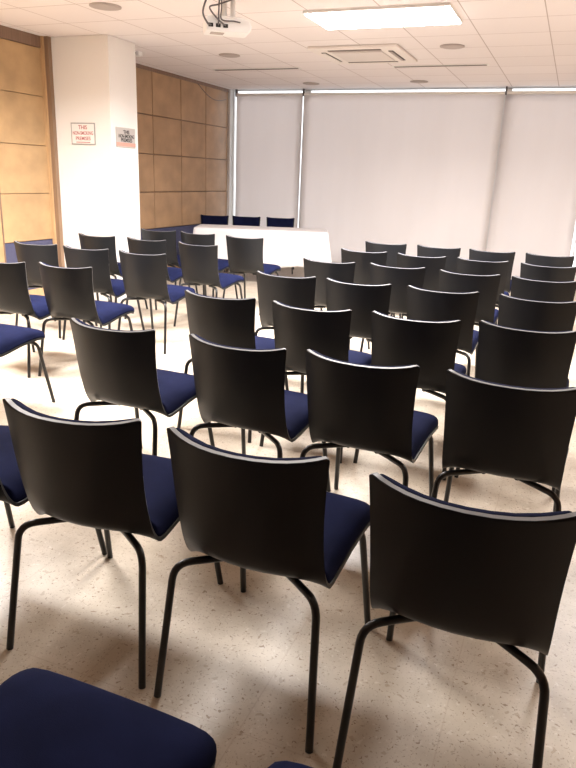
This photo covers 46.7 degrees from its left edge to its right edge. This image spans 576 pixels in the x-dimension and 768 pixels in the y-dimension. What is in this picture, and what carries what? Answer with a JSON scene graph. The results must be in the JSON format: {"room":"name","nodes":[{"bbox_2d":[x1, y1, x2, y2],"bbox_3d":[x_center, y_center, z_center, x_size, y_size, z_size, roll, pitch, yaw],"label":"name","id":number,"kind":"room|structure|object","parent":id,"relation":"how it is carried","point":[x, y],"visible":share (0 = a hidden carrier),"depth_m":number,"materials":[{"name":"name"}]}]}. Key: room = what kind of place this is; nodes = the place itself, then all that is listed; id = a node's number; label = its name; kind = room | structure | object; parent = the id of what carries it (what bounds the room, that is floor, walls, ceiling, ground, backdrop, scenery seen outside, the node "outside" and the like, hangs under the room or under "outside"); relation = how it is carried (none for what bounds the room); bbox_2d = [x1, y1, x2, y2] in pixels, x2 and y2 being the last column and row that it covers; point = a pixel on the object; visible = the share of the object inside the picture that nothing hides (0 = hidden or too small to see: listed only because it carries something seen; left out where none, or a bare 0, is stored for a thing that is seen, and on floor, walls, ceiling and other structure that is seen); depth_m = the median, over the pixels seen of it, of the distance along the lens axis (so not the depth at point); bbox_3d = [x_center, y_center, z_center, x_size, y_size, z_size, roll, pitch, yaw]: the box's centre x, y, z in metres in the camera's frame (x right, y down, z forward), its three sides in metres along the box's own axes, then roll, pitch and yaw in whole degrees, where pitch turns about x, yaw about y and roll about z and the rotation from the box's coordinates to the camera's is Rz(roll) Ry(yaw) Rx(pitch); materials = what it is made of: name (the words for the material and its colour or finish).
{"room":"conference room","nodes":[
{"label":"conference room","id":0,"kind":"room"},
{"bbox_2d":[51,35,140,301],"bbox_3d":[-2.142,-2.320,7.414,0.830,2.700,0.475,9,19,21],"label":"wall pillar","id":1,"kind":"structure","parent":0,"point":[94,76],"depth_m":7.10,"materials":[{"name":"white paint"}]},
{"bbox_2d":[71,123,95,144],"bbox_3d":[-2.164,-2.643,7.053,0.310,0.220,0.010,9,19,21],"label":"wall sign","id":2,"kind":"object","parent":1,"relation":"attached to","point":[81,133],"visible":1,"depth_m":7.05,"materials":[{"name":"grey paper"}]},
{"bbox_2d":[116,127,135,148],"bbox_3d":[-1.737,-2.636,7.149,0.008,0.200,0.340,9,19,21],"label":"wall sign","id":3,"kind":"object","parent":1,"relation":"attached to","point":[125,137],"visible":1,"depth_m":7.14,"materials":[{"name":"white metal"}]},
{"bbox_2d":[0,25,227,295],"bbox_3d":[-3.328,-1.881,5.857,0.212,2.700,12.430,9,19,21],"label":"wall","id":4,"kind":"structure","parent":0,"point":[182,130],"depth_m":8.85,"materials":[{"name":"brown wood"}]},
{"bbox_2d":[40,36,64,266],"bbox_3d":[-2.576,-2.301,7.299,0.125,2.700,0.070,9,19,21],"label":"trim","id":5,"kind":"structure","parent":4,"relation":"attached to","point":[45,41],"depth_m":7.19,"materials":[{"name":"beige wood"}]},
{"bbox_2d":[0,267,575,767],"bbox_3d":[0.368,0.061,4.840,8.330,0.120,12.430,9,19,21],"label":"floor","id":6,"kind":"structure","parent":0,"point":[236,670],"depth_m":2.16,"materials":[{"name":"beige stone"}]},
{"bbox_2d":[0,323,55,402],"bbox_3d":[-1.789,-0.228,3.951,0.483,0.804,0.576,9,19,21],"label":"chair","id":7,"kind":"object","parent":6,"relation":"on","point":[12,337],"visible":1,"depth_m":3.98,"materials":[{"name":"blue fabric"}]},
{"bbox_2d":[0,323,44,353],"bbox_3d":[-1.769,-0.278,3.981,0.454,0.093,0.430,9,19,21],"label":"seat cushion","id":8,"kind":"object","parent":7,"relation":"on","point":[12,337],"depth_m":3.95,"materials":[{"name":"blue fabric"}]},
{"bbox_2d":[0,262,70,377],"bbox_3d":[-1.915,-0.532,4.908,0.483,0.804,0.576,9,19,21],"label":"chair","id":9,"kind":"object","parent":6,"relation":"on","point":[15,297],"visible":0.78,"depth_m":4.63,"materials":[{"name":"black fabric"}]},
{"bbox_2d":[29,294,49,317],"bbox_3d":[-1.895,-0.582,4.938,0.454,0.093,0.430,9,19,21],"label":"seat cushion","id":10,"kind":"object","parent":9,"relation":"on","point":[38,308],"depth_m":4.80,"materials":[{"name":"blue fabric"}]},
{"bbox_2d":[0,425,106,554],"bbox_3d":[-1.015,0.316,2.307,0.483,0.804,0.576,9,19,21],"label":"chair","id":11,"kind":"object","parent":6,"relation":"on","point":[12,491],"visible":0.34,"depth_m":2.21,"materials":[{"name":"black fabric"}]},
{"bbox_2d":[0,425,26,501],"bbox_3d":[-0.995,0.266,2.337,0.454,0.093,0.430,9,19,21],"label":"seat cushion","id":12,"kind":"object","parent":11,"relation":"on","point":[12,489],"depth_m":2.18,"materials":[{"name":"blue fabric"}]},
{"bbox_2d":[14,241,97,337],"bbox_3d":[-2.102,-0.884,6.012,0.483,0.804,0.576,8,18,17],"label":"chair","id":13,"kind":"object","parent":6,"relation":"on","point":[31,254],"visible":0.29,"depth_m":5.69,"materials":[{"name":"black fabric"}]},
{"bbox_2d":[38,262,133,375],"bbox_3d":[-1.435,-0.478,4.796,0.483,0.804,0.576,9,18,20],"label":"chair","id":14,"kind":"object","parent":6,"relation":"on","point":[68,292],"visible":0.97,"depth_m":4.53,"materials":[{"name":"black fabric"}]},
{"bbox_2d":[95,300,133,323],"bbox_3d":[-1.416,-0.528,4.827,0.454,0.093,0.430,9,18,20],"label":"seat cushion","id":15,"kind":"object","parent":14,"relation":"on","point":[106,312],"depth_m":4.77,"materials":[{"name":"blue fabric"}]},
{"bbox_2d":[62,245,144,339],"bbox_3d":[-1.613,-0.807,5.825,0.483,0.804,0.576,8,18,18],"label":"chair","id":16,"kind":"object","parent":6,"relation":"on","point":[98,260],"visible":0.68,"depth_m":5.53,"materials":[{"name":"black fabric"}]},
{"bbox_2d":[111,278,124,295],"bbox_3d":[-1.596,-0.857,5.856,0.454,0.093,0.430,8,18,18],"label":"seat cushion","id":17,"kind":"object","parent":16,"relation":"on","point":[117,285],"depth_m":5.74,"materials":[{"name":"blue fabric"}]},
{"bbox_2d":[0,668,216,767],"bbox_3d":[-0.430,0.726,1.066,0.483,0.804,0.576,9,19,21],"label":"chair","id":18,"kind":"object","parent":6,"relation":"on","point":[49,719],"visible":1,"depth_m":1.18,"materials":[{"name":"blue fabric"}]},
{"bbox_2d":[3,397,222,688],"bbox_3d":[-0.538,0.390,2.129,0.483,0.804,0.576,8,18,17],"label":"chair","id":19,"kind":"object","parent":6,"relation":"on","point":[93,474],"visible":0.88,"depth_m":1.85,"materials":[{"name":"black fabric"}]},
{"bbox_2d":[11,398,135,422],"bbox_3d":[-0.595,0.238,1.875,0.408,0.362,0.134,8,18,17],"label":"cushion","id":20,"kind":"object","parent":19,"relation":"on","point":[20,413],"depth_m":1.79,"materials":[{"name":"blue fabric"}]},
{"bbox_2d":[142,453,178,536],"bbox_3d":[-0.521,0.340,2.160,0.454,0.093,0.430,8,18,17],"label":"seat cushion","id":21,"kind":"object","parent":19,"relation":"on","point":[163,515],"depth_m":2.06,"materials":[{"name":"blue fabric"}]},
{"bbox_2d":[78,233,147,308],"bbox_3d":[-1.818,-1.149,6.895,0.483,0.804,0.576,9,19,21],"label":"chair","id":22,"kind":"object","parent":6,"relation":"on","point":[86,241],"visible":0.48,"depth_m":6.58,"materials":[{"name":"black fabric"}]},
{"bbox_2d":[70,318,214,455],"bbox_3d":[-0.675,0.071,3.134,0.483,0.804,0.576,9,19,22],"label":"chair","id":23,"kind":"object","parent":6,"relation":"on","point":[117,367],"visible":0.92,"depth_m":2.86,"materials":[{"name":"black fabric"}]},
{"bbox_2d":[75,318,150,330],"bbox_3d":[-0.749,-0.084,2.886,0.408,0.362,0.134,9,19,22],"label":"cushion","id":24,"kind":"object","parent":23,"relation":"on","point":[80,325],"depth_m":2.81,"materials":[{"name":"blue fabric"}]},
{"bbox_2d":[157,369,195,413],"bbox_3d":[-0.654,0.021,3.164,0.454,0.093,0.430,9,19,22],"label":"seat cushion","id":25,"kind":"object","parent":23,"relation":"on","point":[177,390],"depth_m":3.08,"materials":[{"name":"blue fabric"}]},
{"bbox_2d":[118,250,194,353],"bbox_3d":[-1.102,-0.730,5.644,0.483,0.804,0.576,9,18,20],"label":"chair","id":26,"kind":"object","parent":6,"relation":"on","point":[144,276],"visible":0.93,"depth_m":5.38,"materials":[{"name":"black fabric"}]},
{"bbox_2d":[167,284,194,302],"bbox_3d":[-1.083,-0.780,5.675,0.454,0.093,0.430,9,18,20],"label":"seat cushion","id":27,"kind":"object","parent":26,"relation":"on","point":[175,293],"depth_m":5.59,"materials":[{"name":"blue fabric"}]},
{"bbox_2d":[124,237,189,318],"bbox_3d":[-1.288,-1.068,6.702,0.483,0.804,0.576,9,19,21],"label":"chair","id":28,"kind":"object","parent":6,"relation":"on","point":[135,246],"visible":0.36,"depth_m":6.39,"materials":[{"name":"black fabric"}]},
{"bbox_2d":[167,267,181,280],"bbox_3d":[-1.268,-1.118,6.732,0.454,0.093,0.430,9,19,21],"label":"seat cushion","id":29,"kind":"object","parent":28,"relation":"on","point":[173,274],"depth_m":6.62,"materials":[{"name":"blue fabric"}]},
{"bbox_2d":[141,228,197,303],"bbox_3d":[-1.379,-1.389,7.718,0.483,0.804,0.576,8,18,18],"label":"chair","id":30,"kind":"object","parent":6,"relation":"on","point":[172,258],"visible":0.44,"depth_m":7.40,"materials":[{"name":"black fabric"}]},
{"bbox_2d":[173,241,243,326],"bbox_3d":[-0.745,-0.965,6.441,0.483,0.804,0.576,11,19,25],"label":"chair","id":31,"kind":"object","parent":6,"relation":"on","point":[199,264],"visible":0.95,"depth_m":6.18,"materials":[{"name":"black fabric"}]},
{"bbox_2d":[219,273,243,287],"bbox_3d":[-0.721,-1.014,6.470,0.454,0.093,0.430,11,19,25],"label":"seat cushion","id":32,"kind":"object","parent":31,"relation":"on","point":[226,280],"depth_m":6.39,"materials":[{"name":"blue fabric"}]},
{"bbox_2d":[179,231,237,298],"bbox_3d":[-0.902,-1.316,7.545,0.483,0.804,0.576,10,19,24],"label":"chair","id":33,"kind":"object","parent":6,"relation":"on","point":[188,238],"visible":0.25,"depth_m":7.23,"materials":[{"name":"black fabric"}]},
{"bbox_2d":[218,259,228,270],"bbox_3d":[-0.880,-1.366,7.575,0.454,0.093,0.430,10,19,24],"label":"seat cushion","id":34,"kind":"object","parent":33,"relation":"on","point":[223,264],"depth_m":7.47,"materials":[{"name":"blue fabric"}]},
{"bbox_2d":[200,214,228,271],"bbox_3d":[-1.159,-2.167,10.236,0.483,0.804,0.576,3,17,2],"label":"chair","id":35,"kind":"object","parent":6,"relation":"on","point":[205,219],"visible":0.17,"depth_m":10.35,"materials":[{"name":"blue fabric"}]},
{"bbox_2d":[201,215,227,224],"bbox_3d":[-1.142,-2.437,10.368,0.408,0.362,0.134,3,17,2],"label":"cushion","id":36,"kind":"object","parent":35,"relation":"on","point":[205,219],"depth_m":10.35,"materials":[{"name":"blue fabric"}]},
{"bbox_2d":[177,290,288,442],"bbox_3d":[-0.297,-0.163,3.928,0.483,0.804,0.576,10,19,22],"label":"chair","id":37,"kind":"object","parent":6,"relation":"on","point":[222,321],"visible":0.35,"depth_m":3.62,"materials":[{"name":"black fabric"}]},
{"bbox_2d":[189,290,246,298],"bbox_3d":[-0.374,-0.318,3.681,0.408,0.362,0.134,10,19,22],"label":"cushion","id":38,"kind":"object","parent":37,"relation":"on","point":[192,295],"depth_m":3.62,"materials":[{"name":"blue fabric"}]},
{"bbox_2d":[255,336,274,348],"bbox_3d":[-0.277,-0.212,3.958,0.454,0.093,0.430,10,19,22],"label":"seat cushion","id":39,"kind":"object","parent":37,"relation":"on","point":[260,342],"depth_m":3.93,"materials":[{"name":"blue fabric"}]},
{"bbox_2d":[226,216,260,271],"bbox_3d":[-0.668,-2.156,10.264,0.483,0.804,0.576,3,17,2],"label":"chair","id":40,"kind":"object","parent":6,"relation":"on","point":[237,220],"visible":0.15,"depth_m":10.38,"materials":[{"name":"blue fabric"}]},
{"bbox_2d":[233,216,259,225],"bbox_3d":[-0.651,-2.426,10.397,0.408,0.362,0.134,3,17,2],"label":"cushion","id":41,"kind":"object","parent":40,"relation":"on","point":[237,220],"depth_m":10.38,"materials":[{"name":"blue fabric"}]},
{"bbox_2d":[223,235,280,297],"bbox_3d":[-0.383,-1.218,7.295,0.483,0.804,0.576,9,19,22],"label":"chair","id":42,"kind":"object","parent":6,"relation":"on","point":[245,255],"visible":0.86,"depth_m":7.03,"materials":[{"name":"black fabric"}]},
{"bbox_2d":[263,263,280,273],"bbox_3d":[-0.362,-1.267,7.325,0.454,0.093,0.430,9,19,22],"label":"seat cushion","id":43,"kind":"object","parent":42,"relation":"on","point":[267,268],"depth_m":7.27,"materials":[{"name":"blue fabric"}]},
{"bbox_2d":[189,334,330,491],"bbox_3d":[-0.121,0.160,2.918,0.483,0.804,0.576,10,19,24],"label":"chair","id":44,"kind":"object","parent":6,"relation":"on","point":[243,388],"visible":0.91,"depth_m":2.64,"materials":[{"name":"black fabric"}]},
{"bbox_2d":[194,334,280,349],"bbox_3d":[-0.205,0.003,2.674,0.408,0.362,0.134,10,19,24],"label":"cushion","id":45,"kind":"object","parent":44,"relation":"on","point":[200,343],"depth_m":2.61,"materials":[{"name":"blue fabric"}]},
{"bbox_2d":[285,390,308,438],"bbox_3d":[-0.099,0.110,2.947,0.454,0.093,0.430,10,19,24],"label":"seat cushion","id":46,"kind":"object","parent":44,"relation":"on","point":[296,403],"depth_m":2.84,"materials":[{"name":"blue fabric"}]},
{"bbox_2d":[154,426,370,753],"bbox_3d":[-0.038,0.467,1.945,0.483,0.804,0.576,9,19,21],"label":"chair","id":47,"kind":"object","parent":6,"relation":"on","point":[268,515],"visible":0.99,"depth_m":1.68,"materials":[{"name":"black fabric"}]},
{"bbox_2d":[176,428,322,460],"bbox_3d":[-0.109,0.313,1.696,0.408,0.362,0.134,9,19,21],"label":"cushion","id":48,"kind":"object","parent":47,"relation":"on","point":[188,448],"depth_m":1.62,"materials":[{"name":"blue fabric"}]},
{"bbox_2d":[324,492,369,582],"bbox_3d":[-0.018,0.417,1.975,0.454,0.093,0.430,9,19,21],"label":"seat cushion","id":49,"kind":"object","parent":47,"relation":"on","point":[347,519],"depth_m":1.92,"materials":[{"name":"blue fabric"}]},
{"bbox_2d":[266,217,294,273],"bbox_3d":[-0.139,-2.136,10.268,0.483,0.804,0.576,3,17,2],"label":"chair","id":50,"kind":"object","parent":6,"relation":"on","point":[271,222],"visible":0.16,"depth_m":10.38,"materials":[{"name":"blue fabric"}]},
{"bbox_2d":[267,217,293,227],"bbox_3d":[-0.122,-2.407,10.401,0.408,0.362,0.134,3,17,2],"label":"cushion","id":51,"kind":"object","parent":50,"relation":"on","point":[271,222],"depth_m":10.38,"materials":[{"name":"blue fabric"}]},
{"bbox_2d":[255,271,315,335],"bbox_3d":[0.060,-0.409,4.762,0.483,0.804,0.576,10,19,23],"label":"chair","id":52,"kind":"object","parent":6,"relation":"on","point":[299,292],"visible":0.41,"depth_m":4.44,"materials":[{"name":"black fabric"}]},
{"bbox_2d":[268,761,312,767],"bbox_3d":[0.076,0.805,0.876,0.483,0.804,0.576,9,19,21],"label":"chair","id":53,"kind":"object","parent":6,"relation":"on","point":[279,764],"visible":1,"depth_m":1.14,"materials":[{"name":"blue fabric"}]},
{"bbox_2d":[259,301,370,462],"bbox_3d":[0.193,-0.075,3.709,0.483,0.804,0.576,10,19,23],"label":"chair","id":54,"kind":"object","parent":6,"relation":"on","point":[297,330],"visible":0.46,"depth_m":3.41,"materials":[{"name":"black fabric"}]},
{"bbox_2d":[277,301,341,310],"bbox_3d":[0.115,-0.230,3.463,0.408,0.362,0.134,10,19,23],"label":"cushion","id":55,"kind":"object","parent":54,"relation":"on","point":[280,306],"depth_m":3.40,"materials":[{"name":"blue fabric"}]},
{"bbox_2d":[348,350,370,364],"bbox_3d":[0.214,-0.125,3.739,0.454,0.093,0.430,10,19,23],"label":"seat cushion","id":56,"kind":"object","parent":54,"relation":"on","point":[358,357],"depth_m":3.72,"materials":[{"name":"blue fabric"}]},
{"bbox_2d":[303,258,369,349],"bbox_3d":[0.400,-0.655,5.592,0.483,0.804,0.576,10,19,23],"label":"chair","id":57,"kind":"object","parent":6,"relation":"on","point":[342,272],"visible":0.28,"depth_m":5.28,"materials":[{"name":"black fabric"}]},
{"bbox_2d":[325,278,391,341],"bbox_3d":[0.519,-0.331,4.571,0.483,0.804,0.576,9,19,22],"label":"chair","id":58,"kind":"object","parent":6,"relation":"on","point":[362,299],"visible":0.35,"depth_m":4.26,"materials":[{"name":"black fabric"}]},
{"bbox_2d":[341,248,394,316],"bbox_3d":[0.766,-0.904,6.435,0.483,0.804,0.576,9,19,21],"label":"chair","id":59,"kind":"object","parent":6,"relation":"on","point":[362,260],"visible":0.27,"depth_m":6.12,"materials":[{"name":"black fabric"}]},
{"bbox_2d":[300,349,438,495],"bbox_3d":[0.341,0.229,2.756,0.483,0.804,0.576,10,19,23],"label":"chair","id":60,"kind":"object","parent":6,"relation":"on","point":[353,405],"visible":0.97,"depth_m":2.48,"materials":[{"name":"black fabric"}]},
{"bbox_2d":[312,350,411,366],"bbox_3d":[0.264,0.073,2.509,0.408,0.362,0.134,10,19,23],"label":"cushion","id":61,"kind":"object","parent":60,"relation":"on","point":[318,360],"depth_m":2.44,"materials":[{"name":"blue fabric"}]},
{"bbox_2d":[412,410,437,458],"bbox_3d":[0.362,0.179,2.785,0.454,0.093,0.430,10,19,23],"label":"seat cushion","id":62,"kind":"object","parent":60,"relation":"on","point":[425,425],"depth_m":2.73,"materials":[{"name":"blue fabric"}]},
{"bbox_2d":[365,241,406,317],"bbox_3d":[1.088,-1.148,7.258,0.483,0.804,0.576,9,19,21],"label":"chair","id":63,"kind":"object","parent":6,"relation":"on","point":[392,250],"visible":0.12,"depth_m":6.92,"materials":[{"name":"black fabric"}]},
{"bbox_2d":[360,263,425,351],"bbox_3d":[0.910,-0.589,5.444,0.483,0.804,0.576,9,19,21],"label":"chair","id":64,"kind":"object","parent":6,"relation":"on","point":[399,278],"visible":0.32,"depth_m":5.13,"materials":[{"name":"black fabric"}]},
{"bbox_2d":[353,311,466,479],"bbox_3d":[0.685,-0.007,3.554,0.483,0.804,0.576,9,19,20],"label":"chair","id":65,"kind":"object","parent":6,"relation":"on","point":[431,346],"visible":0.54,"depth_m":3.25,"materials":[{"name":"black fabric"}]},
{"bbox_2d":[376,311,454,321],"bbox_3d":[0.616,-0.161,3.304,0.408,0.362,0.134,9,19,20],"label":"cushion","id":66,"kind":"object","parent":65,"relation":"on","point":[380,317],"depth_m":3.24,"materials":[{"name":"blue fabric"}]},
{"bbox_2d":[454,363,466,373],"bbox_3d":[0.704,-0.057,3.584,0.454,0.093,0.430,9,19,20],"label":"seat cushion","id":67,"kind":"object","parent":65,"relation":"on","point":[460,368],"depth_m":3.60,"materials":[{"name":"blue fabric"}]},
{"bbox_2d":[390,253,446,317],"bbox_3d":[1.253,-0.822,6.235,0.483,0.804,0.576,9,19,21],"label":"chair","id":68,"kind":"object","parent":6,"relation":"on","point":[432,265],"visible":0.23,"depth_m":5.91,"materials":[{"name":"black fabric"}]},
{"bbox_2d":[417,245,460,272],"bbox_3d":[1.597,-1.070,7.073,0.483,0.804,0.576,9,19,21],"label":"chair","id":69,"kind":"object","parent":6,"relation":"on","point":[451,254],"visible":0.2,"depth_m":6.73,"materials":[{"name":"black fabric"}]},
{"bbox_2d":[407,285,479,377],"bbox_3d":[1.015,-0.260,4.406,0.483,0.804,0.576,9,19,20],"label":"chair","id":70,"kind":"object","parent":6,"relation":"on","point":[422,304],"visible":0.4,"depth_m":4.10,"materials":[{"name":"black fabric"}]},
{"bbox_2d":[472,330,478,351],"bbox_3d":[1.035,-0.310,4.436,0.454,0.093,0.430,9,19,20],"label":"seat cushion","id":71,"kind":"object","parent":70,"relation":"on","point":[475,333],"depth_m":4.36,"materials":[{"name":"blue fabric"}]},
{"bbox_2d":[332,472,575,767],"bbox_3d":[0.454,0.555,1.724,0.483,0.804,0.576,9,19,20],"label":"chair","id":72,"kind":"object","parent":6,"relation":"on","point":[498,577],"visible":1,"depth_m":1.44,"materials":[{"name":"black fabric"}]},
{"bbox_2d":[380,474,571,516],"bbox_3d":[0.384,0.401,1.475,0.408,0.362,0.134,9,19,20],"label":"cushion","id":73,"kind":"object","parent":72,"relation":"on","point":[397,499],"depth_m":1.41,"materials":[{"name":"blue fabric"}]},
{"bbox_2d":[439,269,500,325],"bbox_3d":[1.396,-0.497,5.212,0.483,0.804,0.576,9,18,19],"label":"chair","id":74,"kind":"object","parent":6,"relation":"on","point":[487,286],"visible":0.41,"depth_m":4.89,"materials":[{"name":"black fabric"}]},
{"bbox_2d":[493,309,498,323],"bbox_3d":[1.414,-0.547,5.243,0.454,0.093,0.430,9,18,19],"label":"seat cushion","id":75,"kind":"object","parent":74,"relation":"on","point":[495,315],"depth_m":5.18,"materials":[{"name":"blue fabric"}]},
{"bbox_2d":[456,257,508,307],"bbox_3d":[1.753,-0.754,6.078,0.483,0.804,0.576,9,19,21],"label":"chair","id":76,"kind":"object","parent":6,"relation":"on","point":[464,266],"visible":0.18,"depth_m":5.75,"materials":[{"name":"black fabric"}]},
{"bbox_2d":[469,248,515,292],"bbox_3d":[2.079,-0.992,6.883,0.483,0.804,0.576,9,19,21],"label":"chair","id":77,"kind":"object","parent":6,"relation":"on","point":[477,255],"visible":0.3,"depth_m":6.55,"materials":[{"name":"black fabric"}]},
{"bbox_2d":[431,369,575,511],"bbox_3d":[0.826,0.307,2.566,0.483,0.804,0.576,9,19,21],"label":"chair","id":78,"kind":"object","parent":6,"relation":"on","point":[522,434],"visible":1,"depth_m":2.28,"materials":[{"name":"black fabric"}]},
{"bbox_2d":[453,370,574,389],"bbox_3d":[0.755,0.153,2.317,0.408,0.362,0.134,9,19,21],"label":"cushion","id":79,"kind":"object","parent":78,"relation":"on","point":[461,381],"depth_m":2.25,"materials":[{"name":"blue fabric"}]},
{"bbox_2d":[454,320,575,492],"bbox_3d":[1.188,0.053,3.424,0.483,0.804,0.576,9,19,21],"label":"chair","id":80,"kind":"object","parent":6,"relation":"on","point":[506,355],"visible":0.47,"depth_m":3.12,"materials":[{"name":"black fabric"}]},
{"bbox_2d":[486,321,568,331],"bbox_3d":[1.115,-0.102,3.176,0.408,0.362,0.134,9,19,21],"label":"cushion","id":81,"kind":"object","parent":80,"relation":"on","point":[490,327],"depth_m":3.12,"materials":[{"name":"blue fabric"}]},
{"bbox_2d":[498,294,575,331],"bbox_3d":[1.533,-0.180,4.213,0.483,0.804,0.576,9,19,21],"label":"chair","id":82,"kind":"object","parent":6,"relation":"on","point":[517,313],"visible":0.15,"depth_m":3.88,"materials":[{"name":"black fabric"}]},
{"bbox_2d":[510,276,575,301],"bbox_3d":[1.879,-0.421,5.028,0.483,0.804,0.576,9,19,21],"label":"chair","id":83,"kind":"object","parent":6,"relation":"on","point":[522,288],"visible":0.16,"depth_m":4.69,"materials":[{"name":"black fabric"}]},
{"bbox_2d":[520,262,575,281],"bbox_3d":[2.240,-0.670,5.872,0.483,0.804,0.576,9,19,21],"label":"chair","id":84,"kind":"object","parent":6,"relation":"on","point":[527,271],"visible":0.17,"depth_m":5.53,"materials":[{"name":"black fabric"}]},
{"bbox_2d":[525,252,574,266],"bbox_3d":[2.579,-0.917,6.706,0.483,0.804,0.576,9,19,21],"label":"chair","id":85,"kind":"object","parent":6,"relation":"on","point":[540,260],"visible":0.12,"depth_m":6.36,"materials":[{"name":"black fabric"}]},
{"bbox_3d":[-0.365,-1.776,9.210,1.760,0.725,0.600,2,17,0],"label":"folding table","id":86,"kind":"object","parent":6,"relation":"on","visible":0},
{"bbox_2d":[193,224,331,267],"bbox_3d":[-0.357,-1.895,9.182,1.953,0.492,0.798,2,17,0],"label":"tablecloth","id":87,"kind":"object","parent":86,"relation":"on","point":[283,247],"visible":0.69,"depth_m":8.86,"materials":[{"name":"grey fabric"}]},
{"bbox_2d":[0,0,575,89],"bbox_3d":[0.474,-2.629,4.000,8.330,0.120,12.430,9,19,21],"label":"ceiling","id":88,"kind":"structure","parent":0,"point":[523,43],"depth_m":6.49,"materials":[{"name":"tile"}]},
{"bbox_2d":[89,2,121,10],"bbox_3d":[-1.503,-3.104,5.494,0.260,0.012,0.260,9,19,21],"label":"ceiling speaker","id":89,"kind":"object","parent":88,"relation":"attached to","point":[105,6],"visible":1,"depth_m":5.46,"materials":[{"name":"beige"}]},
{"bbox_2d":[91,4,118,10],"bbox_3d":[-1.503,-3.101,5.495,0.224,0.004,0.224,9,19,21],"label":"speaker grille","id":90,"kind":"object","parent":89,"relation":"attached to","point":[107,7],"depth_m":5.48,"materials":[{"name":"beige"}]},
{"bbox_2d":[202,0,250,37],"bbox_3d":[-0.470,-2.772,4.993,0.376,0.282,0.289,-2,18,-14],"label":"projector","id":91,"kind":"object","parent":88,"relation":"hanging from","point":[224,25],"visible":1,"depth_m":4.96,"materials":[{"name":"white plastic"}]},
{"bbox_2d":[219,53,239,57],"bbox_3d":[-0.662,-3.712,7.547,0.240,0.012,0.240,9,19,21],"label":"ceiling speaker","id":92,"kind":"object","parent":88,"relation":"attached to","point":[228,55],"visible":1,"depth_m":7.51,"materials":[{"name":"beige"}]},
{"bbox_2d":[212,67,300,70],"bbox_3d":[-0.404,-3.992,8.471,1.200,0.008,0.110,9,19,21],"label":"ceiling vent","id":93,"kind":"object","parent":88,"relation":"in","point":[291,67],"visible":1,"depth_m":8.44,"materials":[{"name":"white metal"}]},
{"bbox_2d":[307,44,416,63],"bbox_3d":[0.813,-3.510,7.130,0.950,0.040,0.950,9,19,21],"label":"air conditioner","id":94,"kind":"object","parent":88,"relation":"attached to","point":[374,53],"visible":1,"depth_m":6.98,"materials":[{"name":"white plastic"}]},
{"bbox_2d":[328,49,380,51],"bbox_3d":[0.675,-3.404,6.814,0.560,0.004,0.050,9,19,21],"label":"outlet","id":95,"kind":"object","parent":94,"relation":"attached to","point":[345,50],"depth_m":6.79,"materials":[{"name":"grey"}]},
{"bbox_2d":[332,51,394,61],"bbox_3d":[0.812,-3.497,7.134,0.540,0.008,0.540,9,19,21],"label":"grille","id":96,"kind":"object","parent":94,"relation":"attached to","point":[361,56],"depth_m":7.09,"materials":[{"name":"white plastic"}]},
{"bbox_2d":[348,61,397,62],"bbox_3d":[0.950,-3.593,7.453,0.560,0.004,0.050,9,19,21],"label":"outlet","id":97,"kind":"object","parent":94,"relation":"attached to","point":[365,61],"depth_m":7.42,"materials":[{"name":"grey"}]},
{"bbox_2d":[303,2,462,29],"bbox_3d":[0.778,-2.991,5.448,1.180,0.030,0.600,9,19,21],"label":"recessed light","id":98,"kind":"object","parent":88,"relation":"in","point":[434,13],"visible":1,"depth_m":5.36,"materials":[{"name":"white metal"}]},
{"bbox_2d":[392,64,488,67],"bbox_3d":[1.748,-3.666,7.697,1.100,0.008,0.110,9,19,21],"label":"ceiling vent","id":99,"kind":"object","parent":88,"relation":"in","point":[455,65],"visible":1,"depth_m":7.68,"materials":[{"name":"white metal"}]},
{"bbox_2d":[440,44,464,48],"bbox_3d":[1.614,-3.315,6.561,0.240,0.012,0.240,9,19,21],"label":"ceiling speaker","id":100,"kind":"object","parent":88,"relation":"attached to","point":[445,46],"visible":1,"depth_m":6.52,"materials":[{"name":"beige"}]},
{"bbox_2d":[442,45,462,48],"bbox_3d":[1.614,-3.311,6.562,0.206,0.004,0.206,9,19,21],"label":"speaker grille","id":101,"kind":"object","parent":100,"relation":"attached to","point":[443,46],"depth_m":6.54,"materials":[{"name":"beige"}]},
{"bbox_2d":[227,86,575,224],"bbox_3d":[2.716,-2.871,9.788,7.960,2.700,0.330,9,19,21],"label":"wall","id":102,"kind":"structure","parent":0,"point":[230,92],"depth_m":10.73,"materials":[{"name":"white paint"}]},
{"bbox_2d":[232,87,575,255],"bbox_3d":[2.617,-2.919,9.777,7.650,2.590,0.060,9,19,21],"label":"window","id":103,"kind":"structure","parent":102,"relation":"in","point":[509,89],"depth_m":10.21,"materials":[{"name":"white metal"}]},
{"bbox_2d":[235,89,302,227],"bbox_3d":[-0.344,-3.303,10.735,1.135,2.650,0.050,9,19,21],"label":"roller blind","id":104,"kind":"object","parent":103,"relation":"attached to","point":[268,125],"visible":0.69,"depth_m":10.63,"materials":[{"name":"fabric"}]},
{"bbox_2d":[298,89,504,262],"bbox_3d":[1.550,-3.002,10.009,2.958,2.650,0.050,9,19,21],"label":"roller blind","id":105,"kind":"object","parent":103,"relation":"attached to","point":[413,169],"visible":0.77,"depth_m":9.91,"materials":[{"name":"fabric"}]},
{"bbox_2d":[487,86,575,277],"bbox_3d":[3.445,-2.696,9.268,1.143,2.650,0.050,9,19,21],"label":"roller blind","id":106,"kind":"object","parent":103,"relation":"attached to","point":[533,211],"visible":0.74,"depth_m":9.23,"materials":[{"name":"fabric"}]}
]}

